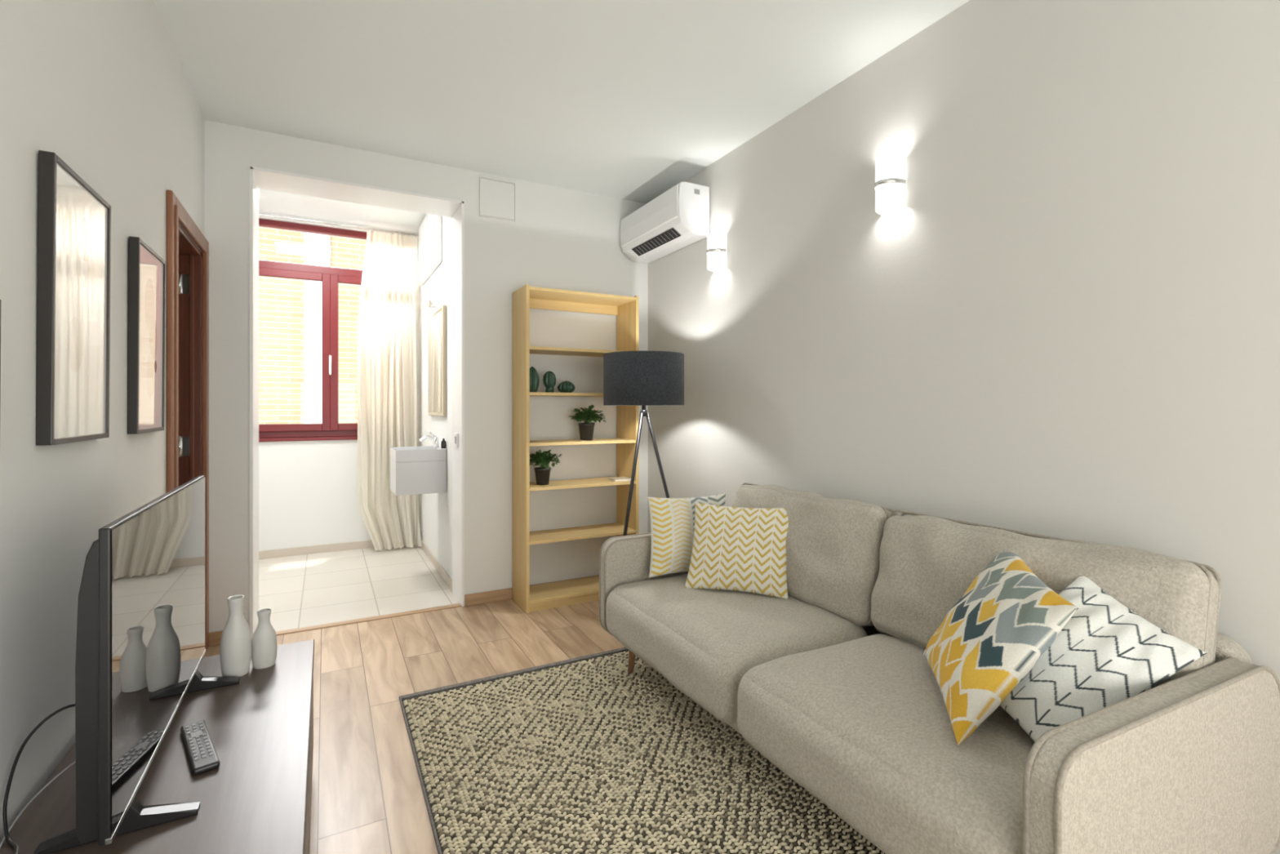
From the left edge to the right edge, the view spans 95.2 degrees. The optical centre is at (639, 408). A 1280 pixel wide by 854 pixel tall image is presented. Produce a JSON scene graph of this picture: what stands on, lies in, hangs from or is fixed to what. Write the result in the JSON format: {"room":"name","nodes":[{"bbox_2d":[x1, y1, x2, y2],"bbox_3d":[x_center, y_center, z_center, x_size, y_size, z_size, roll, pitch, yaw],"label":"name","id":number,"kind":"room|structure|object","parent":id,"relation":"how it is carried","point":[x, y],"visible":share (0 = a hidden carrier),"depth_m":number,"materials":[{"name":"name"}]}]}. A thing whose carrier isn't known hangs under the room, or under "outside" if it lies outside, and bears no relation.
{"room":"living room","nodes":[
{"label":"living room","id":0,"kind":"room"},
{"bbox_2d":[0,0,169,841],"bbox_3d":[-0.831,-0.135,0.194,0.120,2.870,5.130,0,0,-28],"label":"wall","id":1,"kind":"structure","parent":0,"point":[84,82],"depth_m":1.45,"materials":[{"name":"white paint"}]},
{"bbox_2d":[0,299,1,395],"bbox_3d":[-1.132,-0.060,0.911,0.030,0.300,0.478,0,0,-28],"label":"picture frame","id":2,"kind":"object","parent":1,"relation":"attached to","point":[0,300],"visible":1,"depth_m":1.12,"materials":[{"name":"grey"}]},
{"bbox_2d":[35,150,111,445],"bbox_3d":[-1.455,-0.251,1.514,0.033,0.673,0.405,0,0,-28],"label":"picture frame","id":3,"kind":"object","parent":1,"relation":"attached to","point":[74,220],"visible":1,"depth_m":1.45,"materials":[{"name":"grey"}]},
{"bbox_2d":[53,163,107,438],"bbox_3d":[-1.448,-0.251,1.518,0.004,0.645,0.377,0,0,-28],"label":"art print","id":4,"kind":"object","parent":3,"relation":"on","point":[80,214],"depth_m":1.50},
{"bbox_2d":[127,235,165,434],"bbox_3d":[-1.776,-0.243,2.110,0.033,0.658,0.370,0,0,-28],"label":"picture frame","id":5,"kind":"object","parent":1,"relation":"attached to","point":[146,268],"visible":1,"depth_m":2.05,"materials":[{"name":"grey wood"}]},
{"bbox_2d":[138,244,163,429],"bbox_3d":[-1.769,-0.243,2.114,0.004,0.630,0.342,0,0,-28],"label":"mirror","id":6,"kind":"object","parent":5,"relation":"on","point":[150,264],"depth_m":2.11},
{"bbox_2d":[166,190,176,493],"bbox_3d":[-1.967,0.198,2.453,0.022,2.205,0.075,0,0,-28],"label":"trim","id":7,"kind":"structure","parent":1,"relation":"attached to","point":[171,197],"depth_m":2.42,"materials":[{"name":"brown wood"}]},
{"bbox_2d":[174,204,178,488],"bbox_3d":[-1.964,0.220,2.477,0.010,2.160,0.024,0,0,-28],"label":"bead","id":8,"kind":"object","parent":7,"relation":"attached to","point":[176,208],"depth_m":2.47},
{"bbox_2d":[176,196,206,253],"bbox_3d":[-2.158,-0.868,2.808,0.022,0.075,0.730,0,0,-28],"label":"trim","id":9,"kind":"structure","parent":1,"relation":"attached to","point":[185,220],"depth_m":2.78,"materials":[{"name":"brown wood"}]},
{"bbox_2d":[182,274,189,293],"bbox_3d":[-2.385,-0.650,3.063,0.035,0.100,0.008,0,0,-28],"label":"hinge","id":10,"kind":"object","parent":9,"relation":"attached to","point":[185,277],"visible":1,"depth_m":3.06,"materials":[{"name":"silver metal"}]},
{"bbox_2d":[178,272,182,294],"bbox_3d":[-2.399,-0.650,3.047,0.016,0.110,0.016,0,0,-28],"label":"pin","id":11,"kind":"object","parent":10,"relation":"attached to","point":[180,273],"depth_m":3.04,"materials":[{"name":"silver metal"}]},
{"bbox_2d":[169,38,201,252],"bbox_3d":[-2.220,-1.200,2.774,0.120,0.740,0.730,0,0,-28],"label":"wall","id":12,"kind":"structure","parent":0,"point":[185,114],"depth_m":2.74,"materials":[{"name":"white paint"}]},
{"bbox_2d":[201,114,204,475],"bbox_3d":[-2.410,-0.135,3.126,0.120,2.870,0.070,0,0,-28],"label":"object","id":13,"kind":"object","parent":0,"point":[202,118],"visible":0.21,"depth_m":3.12,"materials":[{"name":"white paint"}]},
{"bbox_2d":[178,223,201,486],"bbox_3d":[-2.220,0.235,2.774,0.120,2.130,0.730,0,0,-28],"label":"door frame","id":14,"kind":"structure","parent":13,"relation":"attached to","point":[184,260],"depth_m":3.07,"materials":[{"name":"brown wood"}]},
{"bbox_2d":[182,436,189,456],"bbox_3d":[-2.385,0.200,3.063,0.035,0.100,0.008,0,0,-28],"label":"hinge","id":15,"kind":"object","parent":14,"relation":"attached to","point":[185,440],"visible":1,"depth_m":3.06,"materials":[{"name":"silver metal"}]},
{"bbox_2d":[178,435,182,457],"bbox_3d":[-2.399,0.200,3.047,0.016,0.110,0.016,0,0,-28],"label":"pin","id":16,"kind":"object","parent":15,"relation":"attached to","point":[180,437],"depth_m":3.04,"materials":[{"name":"silver metal"}]},
{"bbox_2d":[190,254,193,479],"bbox_3d":[-2.356,0.235,3.073,0.015,2.130,0.015,0,0,-28],"label":"door frame","id":17,"kind":"object","parent":14,"relation":"attached to","point":[191,255],"depth_m":3.07,"materials":[{"name":"brown wood"}]},
{"bbox_2d":[202,240,208,650],"bbox_3d":[-2.344,0.198,3.153,0.022,2.205,0.065,0,0,-28],"label":"trim","id":18,"kind":"structure","parent":13,"relation":"attached to","point":[205,255],"depth_m":3.13,"materials":[{"name":"brown wood"}]},
{"bbox_2d":[204,120,250,632],"bbox_3d":[-2.410,-0.250,3.348,0.330,3.100,0.320,0,0,-28],"label":"wall","id":19,"kind":"structure","parent":0,"point":[227,148],"depth_m":3.23,"materials":[{"name":"white paint"}]},
{"bbox_2d":[208,630,222,646],"bbox_3d":[-2.283,1.262,3.227,0.200,0.075,0.014,0,0,-28],"label":"baseboard","id":20,"kind":"structure","parent":19,"relation":"attached to","point":[215,637],"depth_m":3.20,"materials":[{"name":"brown wood"}]},
{"bbox_2d":[249,166,258,639],"bbox_3d":[-2.261,-0.028,3.427,0.016,2.655,0.331,0,0,-28],"label":"door jamb","id":21,"kind":"object","parent":19,"relation":"attached to","point":[254,188],"visible":0.79,"depth_m":3.31,"materials":[{"name":"white paint"}]},
{"bbox_2d":[258,435,371,551],"bbox_3d":[-3.046,0.780,5.288,1.950,1.040,0.200,0,0,-28],"label":"wall","id":22,"kind":"structure","parent":0,"point":[308,490],"depth_m":5.22,"materials":[{"name":"white paint"}]},
{"bbox_2d":[258,430,357,438],"bbox_3d":[-2.845,0.233,5.368,1.330,0.055,0.070,0,0,-28],"label":"window sill","id":23,"kind":"object","parent":22,"relation":"on","point":[335,433],"visible":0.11,"depth_m":5.25,"materials":[{"name":"red paint"}]},
{"bbox_2d":[258,225,361,441],"bbox_3d":[-2.820,-0.652,5.322,1.480,1.885,0.105,0,0,-28],"label":"window","id":24,"kind":"structure","parent":22,"relation":"attached to","point":[355,437],"depth_m":5.31,"materials":[{"name":"red wood"}]},
{"bbox_2d":[258,259,362,277],"bbox_3d":[-2.845,-1.255,5.368,1.330,0.070,0.070,0,0,-28],"label":"bar","id":25,"kind":"object","parent":24,"relation":"attached to","point":[262,264],"visible":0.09,"depth_m":5.26,"materials":[{"name":"red paint"}]},
{"bbox_2d":[258,539,373,559],"bbox_3d":[-3.001,1.265,5.192,1.938,0.070,0.012,0,0,-28],"label":"baseboard","id":26,"kind":"structure","parent":22,"relation":"attached to","point":[277,553],"depth_m":5.23,"materials":[{"name":"beige tile"}]},
{"bbox_2d":[258,188,426,232],"bbox_3d":[-2.631,-1.750,4.518,2.250,0.100,1.950,0,0,-28],"label":"ceiling","id":27,"kind":"structure","parent":0,"point":[269,201],"depth_m":5.06,"materials":[{"name":"white paint"}]},
{"bbox_2d":[258,211,414,237],"bbox_3d":[-2.857,-1.700,5.390,1.440,0.100,0.200,0,0,-28],"label":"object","id":28,"kind":"object","parent":27,"relation":"attached to","point":[263,212],"visible":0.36,"depth_m":5.29,"materials":[{"name":"white paint"}]},
{"bbox_2d":[258,218,366,239],"bbox_3d":[-2.845,-1.623,5.368,1.330,0.055,0.070,0,0,-28],"label":"window frame","id":29,"kind":"object","parent":28,"relation":"attached to","point":[262,222],"visible":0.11,"depth_m":5.28,"materials":[{"name":"red paint"}]},
{"bbox_2d":[250,128,463,200],"bbox_3d":[-1.750,-1.577,3.703,1.170,0.445,0.320,0,0,-28],"label":"wall","id":30,"kind":"structure","parent":0,"point":[268,150],"depth_m":3.53,"materials":[{"name":"white paint"}]},
{"bbox_2d":[250,165,463,217],"bbox_3d":[-1.750,-1.351,3.703,1.170,0.016,0.331,0,0,-28],"label":"lintel","id":31,"kind":"object","parent":30,"relation":"attached to","point":[266,179],"visible":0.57,"depth_m":3.66,"materials":[{"name":"white paint"}]},
{"bbox_2d":[257,545,459,631],"bbox_3d":[-2.566,1.350,4.396,2.250,0.100,2.225,0,0,-28],"label":"floor","id":32,"kind":"structure","parent":0,"point":[303,590],"depth_m":4.30,"materials":[{"name":"beige tile"}]},
{"bbox_2d":[203,599,625,853],"bbox_3d":[-0.316,1.350,0.940,4.335,0.100,5.955,0,0,-28],"label":"floor","id":33,"kind":"structure","parent":0,"point":[367,796],"depth_m":2.78,"materials":[{"name":"brown wood"}]},
{"bbox_2d":[0,639,314,853],"bbox_3d":[-0.930,1.075,1.098,0.527,0.450,2.115,0,0,-28],"label":"tv stand","id":34,"kind":"object","parent":33,"relation":"on","point":[258,800],"visible":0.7,"depth_m":1.34,"materials":[{"name":"brown wood"}]},
{"bbox_2d":[0,703,75,853],"bbox_3d":[-1.228,0.754,1.195,0.120,0.193,0.368,0,0,-15],"label":"power cable","id":35,"kind":"object","parent":34,"relation":"on","point":[6,837],"visible":0.69,"depth_m":1.19,"materials":[{"name":"black plastic"}]},
{"bbox_2d":[34,475,239,853],"bbox_3d":[-1.204,0.534,1.476,0.250,0.632,0.952,0,0,-28],"label":"television","id":36,"kind":"object","parent":34,"relation":"on","point":[140,641],"visible":1,"depth_m":1.18,"materials":[{"name":"black plastic"}]},
{"bbox_2d":[180,720,219,775],"bbox_3d":[-1.100,0.840,1.458,0.052,0.018,0.260,0,0,-43],"label":"remote control","id":37,"kind":"object","parent":34,"relation":"on","point":[202,757],"visible":1,"depth_m":1.43,"materials":[{"name":"black plastic"}]},
{"bbox_2d":[219,595,251,676],"bbox_3d":[-1.294,0.727,1.872,0.083,0.245,0.083,0,0,-28],"label":"ceramic vase","id":38,"kind":"object","parent":34,"relation":"on","point":[235,652],"visible":0.94,"depth_m":1.85,"materials":[{"name":"grey ceramic"}]},
{"bbox_2d":[251,607,277,668],"bbox_3d":[-1.245,0.758,1.936,0.073,0.182,0.073,0,0,-28],"label":"ceramic vase","id":39,"kind":"object","parent":34,"relation":"on","point":[264,641],"visible":0.99,"depth_m":1.92,"materials":[{"name":"grey ceramic"}]},
{"bbox_2d":[275,603,462,635],"bbox_3d":[-1.687,1.302,3.586,1.170,0.016,0.055,0,0,-28],"label":"trim","id":40,"kind":"structure","parent":33,"relation":"on","point":[451,606],"depth_m":3.58,"materials":[{"name":"brown wood"}]},
{"bbox_2d":[512,284,639,613],"bbox_3d":[-0.438,0.258,4.030,0.810,2.085,0.312,0,0,-28],"label":"bookshelf","id":41,"kind":"object","parent":33,"relation":"on","point":[529,598],"visible":0.76,"depth_m":3.94,"materials":[{"name":"brown wood"}]},
{"bbox_2d":[529,366,539,391],"bbox_3d":[-0.711,-0.190,3.865,0.092,0.175,0.093,0,0,-28],"label":"cactus","id":42,"kind":"object","parent":41,"relation":"on","point":[534,377],"visible":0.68,"depth_m":3.83,"materials":[{"name":"ceramic"}]},
{"bbox_2d":[529,448,561,484],"bbox_3d":[-0.649,0.388,3.893,0.268,0.237,0.230,0,0,-43],"label":"potted plant","id":43,"kind":"object","parent":41,"relation":"on","point":[542,473],"visible":0.97,"depth_m":3.85,"materials":[{"name":"green plant"}]},
{"bbox_2d":[542,370,555,392],"bbox_3d":[-0.607,-0.176,3.921,0.092,0.148,0.088,0,0,-28],"label":"cactus","id":44,"kind":"object","parent":41,"relation":"on","point":[549,377],"visible":0.9,"depth_m":3.89,"materials":[{"name":"ceramic"}]},
{"bbox_2d":[557,380,575,392],"bbox_3d":[-0.500,-0.145,3.979,0.118,0.085,0.119,0,0,-28],"label":"cactus","id":45,"kind":"object","parent":41,"relation":"on","point":[566,386],"visible":0.87,"depth_m":3.94,"materials":[{"name":"ceramic"}]},
{"bbox_2d":[567,404,606,439],"bbox_3d":[-0.358,0.098,4.037,0.269,0.246,0.272,0,0,-13],"label":"potted plant","id":46,"kind":"object","parent":41,"relation":"on","point":[586,428],"visible":1,"depth_m":4.02,"materials":[{"name":"green plant"}]},
{"bbox_2d":[608,476,631,481],"bbox_3d":[-0.143,0.500,4.131,0.129,0.014,0.114,0,0,-28],"label":"paperback book","id":47,"kind":"object","parent":41,"relation":"on","point":[616,478],"visible":0.86,"depth_m":4.10,"materials":[{"name":"white paper"}]},
{"bbox_2d":[399,647,885,853],"bbox_3d":[0.178,1.292,1.978,1.610,0.015,2.315,0,0,-28],"label":"woven rug","id":48,"kind":"object","parent":33,"relation":"on","point":[585,754],"visible":0.59,"depth_m":2.06,"materials":[{"name":"beige fabric"}]},
{"bbox_2d":[599,482,1279,853],"bbox_3d":[0.710,0.843,2.206,1.011,0.917,2.131,0,0,-28],"label":"sofa","id":49,"kind":"object","parent":48,"relation":"on","point":[833,682],"visible":0.85,"depth_m":1.55,"materials":[{"name":"beige fabric"}]},
{"bbox_2d":[648,493,725,577],"bbox_3d":[0.245,0.637,2.961,0.449,0.385,0.136,0,0,-21],"label":"throw pillow","id":50,"kind":"object","parent":49,"relation":"on","point":[672,519],"visible":0.58,"depth_m":2.90,"materials":[{"name":"fabric"}]},
{"bbox_2d":[684,502,788,599],"bbox_3d":[0.459,0.649,2.712,0.477,0.378,0.203,0,0,21],"label":"throw pillow","id":51,"kind":"object","parent":49,"relation":"on","point":[737,548],"visible":0.98,"depth_m":2.66,"materials":[{"name":"fabric"}]},
{"bbox_2d":[731,484,894,626],"bbox_3d":[0.750,0.636,2.743,0.319,0.502,0.941,0,0,-28],"label":"cushion","id":52,"kind":"object","parent":49,"relation":"on","point":[833,544],"depth_m":2.44,"materials":[{"name":"beige fabric"}]},
{"bbox_2d":[923,551,1077,745],"bbox_3d":[0.988,0.627,1.649,0.298,0.385,0.550,0,0,15],"label":"throw pillow","id":53,"kind":"object","parent":49,"relation":"on","point":[993,637],"visible":0.98,"depth_m":1.54,"materials":[{"name":"fabric"}]},
{"bbox_2d":[871,515,1221,688],"bbox_3d":[1.201,0.641,1.897,0.325,0.501,0.961,0,0,-28],"label":"cushion","id":54,"kind":"object","parent":49,"relation":"on","point":[922,565],"depth_m":1.84,"materials":[{"name":"beige fabric"}]},
{"bbox_2d":[1000,575,1206,742],"bbox_3d":[1.122,0.651,1.518,0.458,0.373,0.273,0,0,-5],"label":"throw pillow","id":55,"kind":"object","parent":49,"relation":"on","point":[1106,654],"visible":0.63,"depth_m":1.45,"materials":[{"name":"fabric"}]},
{"bbox_2d":[603,351,684,535],"bbox_3d":[0.065,0.485,3.602,0.589,1.634,0.544,0,0,8],"label":"floor lamp","id":56,"kind":"object","parent":33,"relation":"on","point":[643,379],"visible":0.98,"depth_m":3.42,"materials":[{"name":"grey fabric"}]},
{"bbox_2d":[641,404,645,409],"bbox_3d":[0.024,-0.040,3.630,0.030,0.100,0.030,0,0,-28],"label":"socket","id":57,"kind":"object","parent":56,"relation":"attached to","point":[643,406],"depth_m":3.62,"materials":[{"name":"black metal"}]},
{"bbox_2d":[414,231,418,425],"bbox_3d":[-2.205,-0.745,5.741,0.040,2.010,0.200,0,0,-28],"label":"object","id":58,"kind":"object","parent":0,"point":[417,270],"visible":0.29,"depth_m":5.66,"materials":[{"name":"white paint"}]},
{"bbox_2d":[418,216,452,579],"bbox_3d":[-1.707,-0.225,5.015,0.150,3.050,1.950,0,0,-28],"label":"wall","id":59,"kind":"structure","parent":0,"point":[435,509],"depth_m":4.61,"materials":[{"name":"white paint"}]},
{"bbox_2d":[258,213,422,551],"bbox_3d":[-2.878,-0.181,5.019,1.890,2.922,0.159,0,0,-28],"label":"curtain","id":60,"kind":"object","parent":59,"relation":"hanging from","point":[388,410],"visible":0.92,"depth_m":5.34,"materials":[{"name":"fabric"}]},
{"bbox_2d":[390,445,446,495],"bbox_3d":[-1.695,0.466,4.460,0.352,0.325,0.420,0,0,-28],"label":"basin","id":61,"kind":"object","parent":59,"relation":"attached to","point":[414,470],"visible":0.94,"depth_m":4.28,"materials":[{"name":"grey ceramic"}]},
{"bbox_2d":[418,431,439,448],"bbox_3d":[-1.624,0.240,4.498,0.148,0.130,0.044,0,0,-28],"label":"faucet","id":62,"kind":"object","parent":61,"relation":"on","point":[436,443],"visible":1,"depth_m":4.50,"materials":[{"name":"silver metal"}]},
{"bbox_2d":[440,438,446,448],"bbox_3d":[-1.467,0.262,4.366,0.038,0.075,0.038,0,0,-28],"label":"soap dispenser","id":63,"kind":"object","parent":61,"relation":"on","point":[443,445],"visible":1,"depth_m":4.35,"materials":[{"name":"black plastic"}]},
{"bbox_2d":[418,213,442,286],"bbox_3d":[-1.809,-1.413,4.989,0.054,0.545,1.060,0,0,-28],"label":"upper cabinet","id":64,"kind":"object","parent":59,"relation":"attached to","point":[430,230],"visible":0.77,"depth_m":4.90,"materials":[{"name":"white paint"}]},
{"bbox_2d":[422,299,440,311],"bbox_3d":[-1.625,-0.802,4.588,0.109,0.025,0.380,0,0,-28],"label":"lamp","id":65,"kind":"object","parent":59,"relation":"attached to","point":[429,304],"visible":0.94,"depth_m":4.57,"materials":[{"name":"silver metal"}]},
{"bbox_2d":[421,538,452,591],"bbox_3d":[-1.733,1.265,4.893,0.012,0.070,1.740,0,0,-28],"label":"baseboard","id":66,"kind":"structure","parent":59,"relation":"attached to","point":[442,571],"depth_m":4.64,"materials":[{"name":"beige tile"}]},
{"bbox_2d":[427,305,446,416],"bbox_3d":[-1.628,-0.355,4.677,0.030,0.830,0.720,0,0,-28],"label":"bathroom mirror","id":67,"kind":"object","parent":59,"relation":"attached to","point":[437,322],"visible":1,"depth_m":4.56,"materials":[{"name":"beige mirror"}]},
{"bbox_2d":[428,309,442,412],"bbox_3d":[-1.639,-0.355,4.671,0.004,0.770,0.660,0,0,-28],"label":"mirror glass","id":68,"kind":"object","parent":67,"relation":"attached to","point":[435,321],"depth_m":4.63,"materials":[{"name":"white mirror"}]},
{"bbox_2d":[463,168,648,594],"bbox_3d":[-0.559,-0.250,4.344,1.535,3.100,0.320,0,0,-28],"label":"wall","id":69,"kind":"structure","parent":0,"point":[562,238],"depth_m":4.11,"materials":[{"name":"white paint"}]},
{"bbox_2d":[452,201,464,606],"bbox_3d":[-1.238,-0.028,3.978,0.016,2.655,0.331,0,0,-28],"label":"door jamb","id":70,"kind":"object","parent":69,"relation":"attached to","point":[458,219],"visible":1,"depth_m":3.91,"materials":[{"name":"white paint"}]},
{"bbox_2d":[454,433,458,446],"bbox_3d":[-1.243,0.215,3.953,0.016,0.090,0.080,0,0,-28],"label":"light switch","id":71,"kind":"object","parent":70,"relation":"attached to","point":[456,435],"visible":1,"depth_m":3.92,"materials":[{"name":"white plastic"}]},
{"bbox_2d":[480,176,515,222],"bbox_3d":[-0.959,-1.407,3.943,0.242,0.262,0.010,0,0,-28],"label":"access panel","id":72,"kind":"object","parent":69,"relation":"attached to","point":[497,198],"visible":1,"depth_m":3.94,"materials":[{"name":"white paint"}]},
{"bbox_2d":[464,574,599,606],"bbox_3d":[-0.543,1.262,4.163,1.380,0.075,0.014,0,0,-28],"label":"baseboard","id":73,"kind":"structure","parent":69,"relation":"attached to","point":[470,599],"depth_m":3.91,"materials":[{"name":"brown wood"}]},
{"bbox_2d":[154,0,969,204],"bbox_3d":[-0.334,-1.620,0.973,4.335,0.100,6.030,0,0,-28],"label":"ceiling","id":74,"kind":"structure","parent":0,"point":[626,100],"depth_m":2.71,"materials":[{"name":"white paint"}]},
{"bbox_2d":[648,0,1279,853],"bbox_3d":[1.532,-0.135,1.921,0.150,2.870,5.930,0,0,-28],"label":"wall","id":75,"kind":"structure","parent":0,"point":[1067,325],"depth_m":2.07,"materials":[{"name":"white paint"}]},
{"bbox_2d":[620,182,709,262],"bbox_3d":[0.149,-1.265,4.063,0.246,0.320,0.817,0,0,-28],"label":"air conditioner","id":76,"kind":"object","parent":75,"relation":"attached to","point":[678,218],"visible":1,"depth_m":3.84,"materials":[{"name":"white plastic"}]},
{"bbox_2d":[631,227,680,256],"bbox_3d":[0.102,-1.135,4.016,0.062,0.043,0.575,0,0,-28],"label":"air vent","id":77,"kind":"object","parent":76,"relation":"attached to","point":[665,236],"depth_m":3.99,"materials":[{"name":"black plastic"}]},
{"bbox_2d":[706,232,726,271],"bbox_3d":[0.463,-0.975,3.645,0.099,0.210,0.126,0,0,-28],"label":"wall sconce","id":78,"kind":"object","parent":75,"relation":"attached to","point":[716,251],"visible":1,"depth_m":3.60,"materials":[{"name":"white glass"}]},
{"bbox_2d":[874,155,906,214],"bbox_3d":[1.065,-0.965,2.527,0.099,0.210,0.126,0,0,-28],"label":"wall sconce","id":79,"kind":"object","parent":75,"relation":"attached to","point":[890,185],"visible":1,"depth_m":2.49,"materials":[{"name":"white glass"}]},
{"label":"outside","id":80,"kind":"structure","parent":0,"visible":0},
{"bbox_2d":[258,226,366,424],"bbox_3d":[-4.527,0.800,8.409,16.000,17.000,0.300,0,0,-28],"label":"facade","id":81,"kind":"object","parent":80,"point":[281,300],"visible":0.02,"depth_m":8.08,"materials":[{"name":"brick"}]},
{"bbox_2d":[303,231,329,423],"bbox_3d":[-4.530,0.800,8.203,0.320,17.000,0.060,0,0,-28],"label":"band","id":82,"kind":"object","parent":81,"relation":"attached to","point":[316,246],"visible":0.02,"depth_m":8.16,"materials":[{"name":"white"}]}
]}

